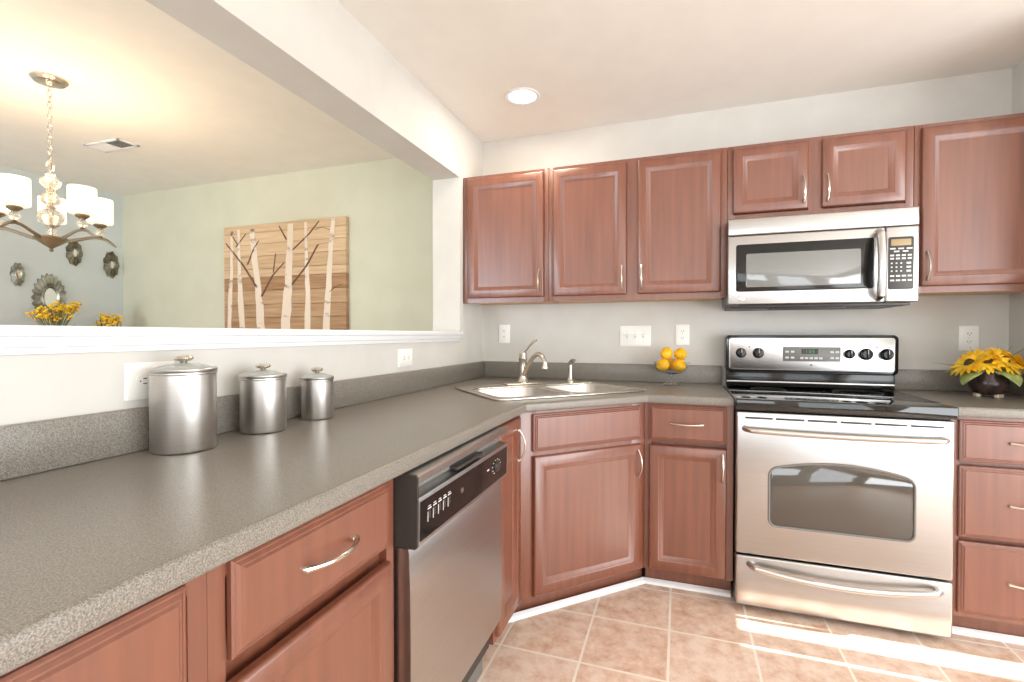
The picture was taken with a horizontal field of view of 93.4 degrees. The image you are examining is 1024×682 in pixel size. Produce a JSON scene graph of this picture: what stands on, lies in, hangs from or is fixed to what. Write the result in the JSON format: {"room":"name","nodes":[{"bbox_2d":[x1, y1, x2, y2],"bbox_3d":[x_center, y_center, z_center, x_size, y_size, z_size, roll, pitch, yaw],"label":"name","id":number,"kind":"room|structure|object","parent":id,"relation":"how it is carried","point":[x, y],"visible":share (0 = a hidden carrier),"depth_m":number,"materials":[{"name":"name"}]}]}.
{"room":"kitchen","nodes":[
{"label":"kitchen","id":0,"kind":"room"},
{"bbox_2d":[0,165,123,326],"bbox_3d":[-4.501,-0.054,1.690,0.120,2.440,5.700,0,1,19],"label":"wall","id":1,"kind":"structure","parent":0,"point":[87,283],"depth_m":3.94,"materials":[{"name":"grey paint"}]},
{"bbox_2d":[9,263,25,285],"bbox_3d":[-3.741,-0.505,3.654,0.024,0.175,0.090,0,1,19],"label":"wall mirror","id":2,"kind":"object","parent":1,"relation":"attached to","point":[17,274],"visible":1,"depth_m":3.65,"materials":[{"name":"grey metal"}]},
{"bbox_2d":[31,274,66,319],"bbox_3d":[-3.674,-0.342,3.840,0.031,0.386,0.230,0,1,19],"label":"wall mirror","id":3,"kind":"object","parent":1,"relation":"attached to","point":[48,289],"visible":0.75,"depth_m":3.82,"materials":[{"name":"grey metal"}]},
{"bbox_2d":[66,242,82,265],"bbox_3d":[-3.620,-0.729,3.998,0.026,0.217,0.116,0,1,19],"label":"wall mirror","id":4,"kind":"object","parent":1,"relation":"attached to","point":[75,257],"visible":0.99,"depth_m":3.99,"materials":[{"name":"grey metal"}]},
{"bbox_2d":[103,251,119,278],"bbox_3d":[-3.530,-0.673,4.258,0.026,0.240,0.124,0,1,19],"label":"wall mirror","id":5,"kind":"object","parent":1,"relation":"attached to","point":[111,270],"visible":1,"depth_m":4.25,"materials":[{"name":"grey metal"}]},
{"bbox_2d":[0,0,482,425],"bbox_3d":[-1.177,-0.039,0.592,0.178,2.440,5.500,0,1,19],"label":"wall","id":6,"kind":"structure","parent":0,"point":[316,50],"depth_m":1.79,"materials":[{"name":"paint"}]},
{"bbox_2d":[123,361,174,400],"bbox_3d":[-0.877,0.095,1.173,0.009,0.088,0.118,0,1,19],"label":"wall outlet","id":7,"kind":"object","parent":6,"relation":"attached to","point":[136,385],"visible":0.48,"depth_m":1.14,"materials":[{"name":"white plastic"}]},
{"bbox_2d":[136,374,148,387],"bbox_3d":[-0.881,0.096,1.154,0.003,0.033,0.033,0,1,19],"label":"receptacle","id":8,"kind":"object","parent":7,"relation":"attached to","point":[141,379],"depth_m":1.15,"materials":[{"name":"grey plastic"}]},
{"bbox_2d":[0,325,462,355],"bbox_3d":[-1.138,0.001,0.713,0.227,0.058,4.553,0,1,19],"label":"trim","id":9,"kind":"structure","parent":6,"relation":"attached to","point":[14,339],"depth_m":1.22,"materials":[{"name":"white paint"}]},
{"bbox_2d":[0,361,484,480],"bbox_3d":[-0.739,0.203,1.555,0.019,0.102,3.399,0,1,19],"label":"backsplash","id":10,"kind":"structure","parent":6,"relation":"attached to","point":[27,448],"depth_m":1.09,"materials":[{"name":"grey laminate"}]},
{"bbox_2d":[398,349,411,367],"bbox_3d":[-0.499,0.079,2.264,0.009,0.084,0.122,0,1,19],"label":"wall outlet","id":11,"kind":"object","parent":6,"relation":"attached to","point":[404,355],"visible":1,"depth_m":2.25,"materials":[{"name":"white plastic"}]},
{"bbox_2d":[122,158,432,330],"bbox_3d":[-1.960,-0.083,3.906,3.472,2.440,0.150,0,1,19],"label":"wall","id":12,"kind":"structure","parent":0,"point":[173,239],"depth_m":3.73,"materials":[{"name":"green paint"}]},
{"bbox_2d":[224,216,348,329],"bbox_3d":[-1.769,-0.458,3.734,1.187,0.914,0.037,0,1,19],"label":"wall art","id":13,"kind":"object","parent":12,"relation":"attached to","point":[283,275],"visible":0.93,"depth_m":3.69,"materials":[{"name":"brown wood"}]},
{"bbox_2d":[0,0,1023,195],"bbox_3d":[-0.754,-1.287,0.456,8.000,0.060,5.850,0,1,19],"label":"ceiling","id":14,"kind":"structure","parent":0,"point":[196,113],"depth_m":2.25,"materials":[{"name":"paint"}]},
{"bbox_2d":[0,71,116,251],"bbox_3d":[-2.245,-0.860,2.370,0.498,0.844,0.503,0,1,19],"label":"chandelier","id":15,"kind":"object","parent":14,"relation":"hanging from","point":[83,201],"visible":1,"depth_m":2.33,"materials":[{"name":"white glass"}]},
{"bbox_2d":[83,138,139,152],"bbox_3d":[-2.640,-1.288,3.183,0.330,0.010,0.140,0,1,19],"label":"ceiling vent","id":16,"kind":"object","parent":14,"relation":"in","point":[115,144],"visible":1,"depth_m":3.17,"materials":[{"name":"white metal"}]},
{"bbox_2d":[505,87,539,105],"bbox_3d":[0.055,-1.280,2.530,0.188,0.007,0.188,0,1,19],"label":"recessed light","id":17,"kind":"object","parent":14,"relation":"in","point":[521,96],"visible":1,"depth_m":2.53,"materials":[{"name":"white paint"}]},
{"bbox_2d":[482,68,1011,391],"bbox_3d":[1.811,-0.065,2.573,4.528,2.440,0.200,0,1,19],"label":"wall","id":18,"kind":"structure","parent":0,"point":[927,329],"depth_m":2.66,"materials":[{"name":"paint"}]},
{"bbox_2d":[499,325,509,342],"bbox_3d":[-0.050,-0.045,3.107,0.074,0.118,0.009,0,1,19],"label":"wall outlet","id":19,"kind":"object","parent":18,"relation":"attached to","point":[504,330],"visible":1,"depth_m":3.10,"materials":[{"name":"white plastic"}]},
{"bbox_2d":[463,168,558,304],"bbox_3d":[-0.001,-0.595,2.898,0.522,0.743,0.354,0,1,19],"label":"upper cabinet","id":20,"kind":"object","parent":18,"relation":"attached to","point":[506,215],"visible":1,"depth_m":2.77,"materials":[{"name":"brown wood"}]},
{"bbox_2d":[485,361,721,383],"bbox_3d":[0.495,0.185,2.915,1.422,0.102,0.019,0,1,19],"label":"backsplash","id":21,"kind":"structure","parent":18,"relation":"attached to","point":[707,374],"depth_m":2.88,"materials":[{"name":"grey stone"}]},
{"bbox_2d":[620,326,650,346],"bbox_3d":[0.724,-0.029,2.835,0.176,0.122,0.018,0,1,19],"label":"switch plate","id":22,"kind":"object","parent":18,"relation":"attached to","point":[640,336],"visible":1,"depth_m":2.84,"materials":[{"name":"white plastic"}]},
{"bbox_2d":[549,147,726,303],"bbox_3d":[0.678,-0.592,2.663,0.911,0.743,0.354,0,1,19],"label":"upper cabinet","id":23,"kind":"object","parent":18,"relation":"attached to","point":[650,228],"visible":1,"depth_m":2.52,"materials":[{"name":"brown wood"}]},
{"bbox_2d":[676,324,688,344],"bbox_3d":[0.973,-0.036,2.753,0.074,0.118,0.009,0,1,19],"label":"wall outlet","id":24,"kind":"object","parent":18,"relation":"attached to","point":[682,330],"visible":1,"depth_m":2.75,"materials":[{"name":"white plastic"}]},
{"bbox_2d":[727,126,913,223],"bbox_3d":[1.469,-0.772,2.387,0.758,0.375,0.354,0,1,19],"label":"upper cabinet","id":25,"kind":"object","parent":18,"relation":"attached to","point":[873,169],"visible":0.94,"depth_m":2.25,"materials":[{"name":"brown wood"}]},
{"bbox_2d":[722,206,918,310],"bbox_3d":[1.436,-0.367,2.346,0.765,0.430,0.454,0,1,19],"label":"microwave","id":26,"kind":"object","parent":25,"relation":"attached to","point":[862,259],"visible":0.99,"depth_m":2.18,"materials":[{"name":"grey metal"}]},
{"bbox_2d":[895,369,997,391],"bbox_3d":[2.115,0.192,2.354,0.444,0.102,0.019,0,1,19],"label":"backsplash","id":27,"kind":"structure","parent":18,"relation":"attached to","point":[905,379],"depth_m":2.37,"materials":[{"name":"grey stone"}]},
{"bbox_2d":[958,326,978,350],"bbox_3d":[2.204,-0.014,2.327,0.078,0.120,0.009,0,1,19],"label":"wall outlet","id":28,"kind":"object","parent":18,"relation":"attached to","point":[968,336],"visible":0.96,"depth_m":2.33,"materials":[{"name":"white plastic"}]},
{"bbox_2d":[965,331,973,336],"bbox_3d":[2.203,-0.034,2.325,0.033,0.033,0.003,0,1,19],"label":"receptacle","id":29,"kind":"object","parent":28,"relation":"attached to","point":[967,333],"depth_m":2.32,"materials":[{"name":"grey plastic"}]},
{"bbox_2d":[965,339,973,345],"bbox_3d":[2.203,0.005,2.325,0.033,0.033,0.003,0,1,19],"label":"receptacle","id":30,"kind":"object","parent":28,"relation":"attached to","point":[968,342],"depth_m":2.32,"materials":[{"name":"grey plastic"}]},
{"bbox_2d":[913,113,1023,295],"bbox_3d":[2.058,-0.586,2.186,0.486,0.743,0.354,0,1,19],"label":"upper cabinet","id":31,"kind":"object","parent":18,"relation":"attached to","point":[968,184],"visible":0.93,"depth_m":2.08,"materials":[{"name":"brown wood"}]},
{"bbox_2d":[477,568,1023,681],"bbox_3d":[-0.754,1.207,0.488,8.000,0.050,5.850,0,1,19],"label":"floor","id":32,"kind":"structure","parent":0,"point":[643,632],"depth_m":1.83,"materials":[{"name":"tile"}]},
{"bbox_2d":[0,573,206,681],"bbox_3d":[-0.801,0.746,0.398,0.647,0.873,0.760,0,1,19],"label":"base cabinet","id":33,"kind":"object","parent":32,"relation":"on","point":[164,638],"visible":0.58,"depth_m":0.57,"materials":[{"name":"brown wood"}]},
{"bbox_2d":[206,479,393,681],"bbox_3d":[-0.602,0.738,0.974,0.647,0.873,0.457,0,1,19],"label":"base cabinet","id":34,"kind":"object","parent":32,"relation":"on","point":[314,602],"visible":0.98,"depth_m":0.84,"materials":[{"name":"brown wood"}]},
{"bbox_2d":[393,426,507,681],"bbox_3d":[-0.405,0.731,1.474,0.640,0.869,0.608,0,1,19],"label":"dishwasher","id":35,"kind":"object","parent":32,"relation":"on","point":[447,508],"visible":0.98,"depth_m":1.27,"materials":[{"name":"grey metal"}]},
{"bbox_2d":[489,416,525,644],"bbox_3d":[-0.276,0.726,1.914,0.647,0.873,0.292,0,1,19],"label":"base cabinet","id":36,"kind":"object","parent":32,"relation":"on","point":[511,483],"visible":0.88,"depth_m":1.85,"materials":[{"name":"brown wood"}]},
{"bbox_2d":[508,577,644,622],"bbox_3d":[0.303,1.149,2.154,0.740,0.022,0.019,0,1,-26],"label":"trim","id":37,"kind":"structure","parent":32,"relation":"on","point":[523,614],"depth_m":2.14,"materials":[{"name":"white paint"}]},
{"bbox_2d":[514,403,644,612],"bbox_3d":[0.236,0.721,2.288,1.446,0.873,0.503,0,1,-26],"label":"base cabinet","id":38,"kind":"object","parent":32,"relation":"on","point":[583,469],"visible":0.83,"depth_m":2.09,"materials":[{"name":"brown wood"}]},
{"bbox_2d":[0,361,733,675],"bbox_3d":[-0.067,0.225,1.322,1.442,0.140,3.399,0,1,19],"label":"countertop","id":39,"kind":"structure","parent":38,"relation":"on","point":[96,526],"depth_m":0.93,"materials":[{"name":"grey laminate"}]},
{"bbox_2d":[147,355,217,454],"bbox_3d":[-0.788,0.146,1.158,0.140,0.226,0.140,0,1,19],"label":"canister","id":40,"kind":"object","parent":39,"relation":"on","point":[182,395],"visible":1,"depth_m":1.10,"materials":[{"name":"metal"}]},
{"bbox_2d":[238,363,286,433],"bbox_3d":[-0.711,0.160,1.380,0.125,0.193,0.125,0,1,19],"label":"canister","id":41,"kind":"object","parent":39,"relation":"on","point":[262,392],"visible":1,"depth_m":1.33,"materials":[{"name":"metal"}]},
{"bbox_2d":[300,367,333,419],"bbox_3d":[-0.642,0.170,1.591,0.105,0.167,0.105,0,1,19],"label":"canister","id":42,"kind":"object","parent":39,"relation":"on","point":[317,387],"visible":1,"depth_m":1.55,"materials":[{"name":"metal"}]},
{"bbox_2d":[455,380,645,400],"bbox_3d":[0.179,0.326,2.401,0.810,0.186,0.559,0,1,-26],"label":"sink","id":43,"kind":"object","parent":39,"relation":"in","point":[554,389],"visible":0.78,"depth_m":2.46,"materials":[{"name":"silver metal"}]},
{"bbox_2d":[503,339,547,384],"bbox_3d":[0.102,0.112,2.488,0.210,0.241,0.258,0,1,-26],"label":"faucet","id":44,"kind":"object","parent":43,"relation":"on","point":[524,366],"visible":1,"depth_m":2.55,"materials":[{"name":"silver metal"}]},
{"bbox_2d":[567,359,575,381],"bbox_3d":[0.331,0.164,2.704,0.042,0.132,0.053,0,1,-26],"label":"sprayer","id":45,"kind":"object","parent":43,"relation":"on","point":[570,366],"visible":0.99,"depth_m":2.70,"materials":[{"name":"silver metal"}]},
{"bbox_2d":[654,361,689,384],"bbox_3d":[0.877,0.176,2.654,0.188,0.126,0.188,0,1,19],"label":"glass bowl","id":46,"kind":"object","parent":39,"relation":"on","point":[665,367],"visible":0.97,"depth_m":2.59,"materials":[{"name":"clear glass"}]},
{"bbox_2d":[656,359,668,369],"bbox_3d":[0.828,0.131,2.643,0.066,0.067,0.070,0,1,33],"label":"lemon","id":47,"kind":"object","parent":46,"relation":"in","point":[660,360],"visible":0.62,"depth_m":2.63,"materials":[{"name":"yellow plant"}]},
{"bbox_2d":[660,347,672,358],"bbox_3d":[0.853,0.068,2.661,0.066,0.067,0.070,0,1,22],"label":"lemon","id":48,"kind":"object","parent":47,"relation":"on","point":[666,353],"visible":1,"depth_m":2.64,"materials":[{"name":"yellow plant"}]},
{"bbox_2d":[674,359,684,370],"bbox_3d":[0.907,0.132,2.610,0.066,0.067,0.070,-1,1,-41],"label":"lemon","id":49,"kind":"object","parent":46,"relation":"in","point":[677,360],"visible":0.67,"depth_m":2.59,"materials":[{"name":"yellow plant"}]},
{"bbox_2d":[674,348,686,359],"bbox_3d":[0.924,0.071,2.646,0.066,0.067,0.070,0,1,-30],"label":"lemon","id":50,"kind":"object","parent":49,"relation":"on","point":[680,353],"visible":0.99,"depth_m":2.62,"materials":[{"name":"yellow plant"}]},
{"bbox_2d":[644,577,730,596],"bbox_3d":[0.811,1.148,2.252,0.382,0.022,0.019,0,1,19],"label":"trim","id":51,"kind":"structure","parent":32,"relation":"on","point":[702,589],"depth_m":2.25,"materials":[{"name":"white paint"}]},
{"bbox_2d":[644,403,733,593],"bbox_3d":[0.885,0.719,2.446,0.378,0.873,0.647,0,1,19],"label":"base cabinet","id":52,"kind":"object","parent":32,"relation":"on","point":[688,480],"visible":0.98,"depth_m":2.18,"materials":[{"name":"brown wood"}]},
{"bbox_2d":[723,335,958,637],"bbox_3d":[1.420,0.566,2.223,0.777,1.186,0.714,0,1,19],"label":"range","id":53,"kind":"object","parent":32,"relation":"on","point":[843,480],"visible":0.98,"depth_m":1.97,"materials":[{"name":"grey metal"}]},
{"bbox_2d":[723,385,958,419],"bbox_3d":[1.415,0.267,2.222,0.765,0.048,0.612,0,1,19],"label":"cooktop","id":54,"kind":"object","parent":53,"relation":"in","point":[862,402],"depth_m":2.01,"materials":[{"name":"black glass"}]},
{"bbox_2d":[948,417,1023,636],"bbox_3d":[2.014,0.724,2.056,0.475,0.873,0.647,0,1,19],"label":"base cabinet","id":55,"kind":"object","parent":32,"relation":"on","point":[987,582],"visible":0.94,"depth_m":1.82,"materials":[{"name":"brown wood"}]},
{"bbox_2d":[893,369,1023,418],"bbox_3d":[2.018,0.215,2.060,0.477,0.140,0.639,0,1,19],"label":"countertop","id":56,"kind":"structure","parent":55,"relation":"on","point":[946,388],"depth_m":2.18,"materials":[{"name":"grey laminate"}]},
{"bbox_2d":[932,346,1023,397],"bbox_3d":[2.092,0.133,2.121,0.315,0.226,0.250,0,1,-1],"label":"flower arrangement","id":57,"kind":"object","parent":56,"relation":"on","point":[974,363],"visible":1,"depth_m":2.08,"materials":[{"name":"yellow plant"}]},
{"bbox_2d":[968,373,1010,397],"bbox_3d":[2.103,0.196,2.129,0.136,0.101,0.136,0,1,19],"label":"bowl","id":58,"kind":"object","parent":56,"relation":"on","point":[993,384],"depth_m":2.08,"materials":[{"name":"brown ceramic"}]},
{"bbox_2d":[952,626,1023,644],"bbox_3d":[1.944,1.153,1.860,0.470,0.022,0.019,0,1,19],"label":"trim","id":59,"kind":"structure","parent":55,"relation":"attached to","point":[1019,640],"depth_m":1.89,"materials":[{"name":"white paint"}]},
{"bbox_3d":[-3.480,0.694,3.755,0.435,0.890,1.090,0,1,19],"label":"sideboard","id":60,"kind":"object","parent":32,"relation":"on","visible":0},
{"bbox_2d":[26,301,81,325],"bbox_3d":[-3.457,-0.029,3.661,0.150,0.557,0.330,0,1,19],"label":"flower arrangement","id":61,"kind":"object","parent":60,"relation":"on","point":[68,309],"visible":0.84,"depth_m":3.65,"materials":[{"name":"yellow plant"}]},
{"bbox_2d":[93,313,122,326],"bbox_3d":[-3.339,0.006,4.003,0.158,0.478,0.178,0,1,19],"label":"flower arrangement","id":62,"kind":"object","parent":60,"relation":"on","point":[104,319],"visible":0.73,"depth_m":3.97,"materials":[{"name":"yellow plant"}]},
{"bbox_2d":[1009,59,1023,372],"bbox_3d":[2.296,-0.057,1.960,0.110,2.440,0.642,0,1,19],"label":"wall","id":63,"kind":"structure","parent":0,"point":[1016,300],"depth_m":2.23,"materials":[{"name":"paint"}]},
{"bbox_2d":[1006,373,1023,395],"bbox_3d":[2.234,0.197,1.986,0.020,0.102,0.637,0,1,19],"label":"backsplash","id":64,"kind":"structure","parent":63,"relation":"attached to","point":[1015,389],"depth_m":2.20,"materials":[{"name":"grey stone"}]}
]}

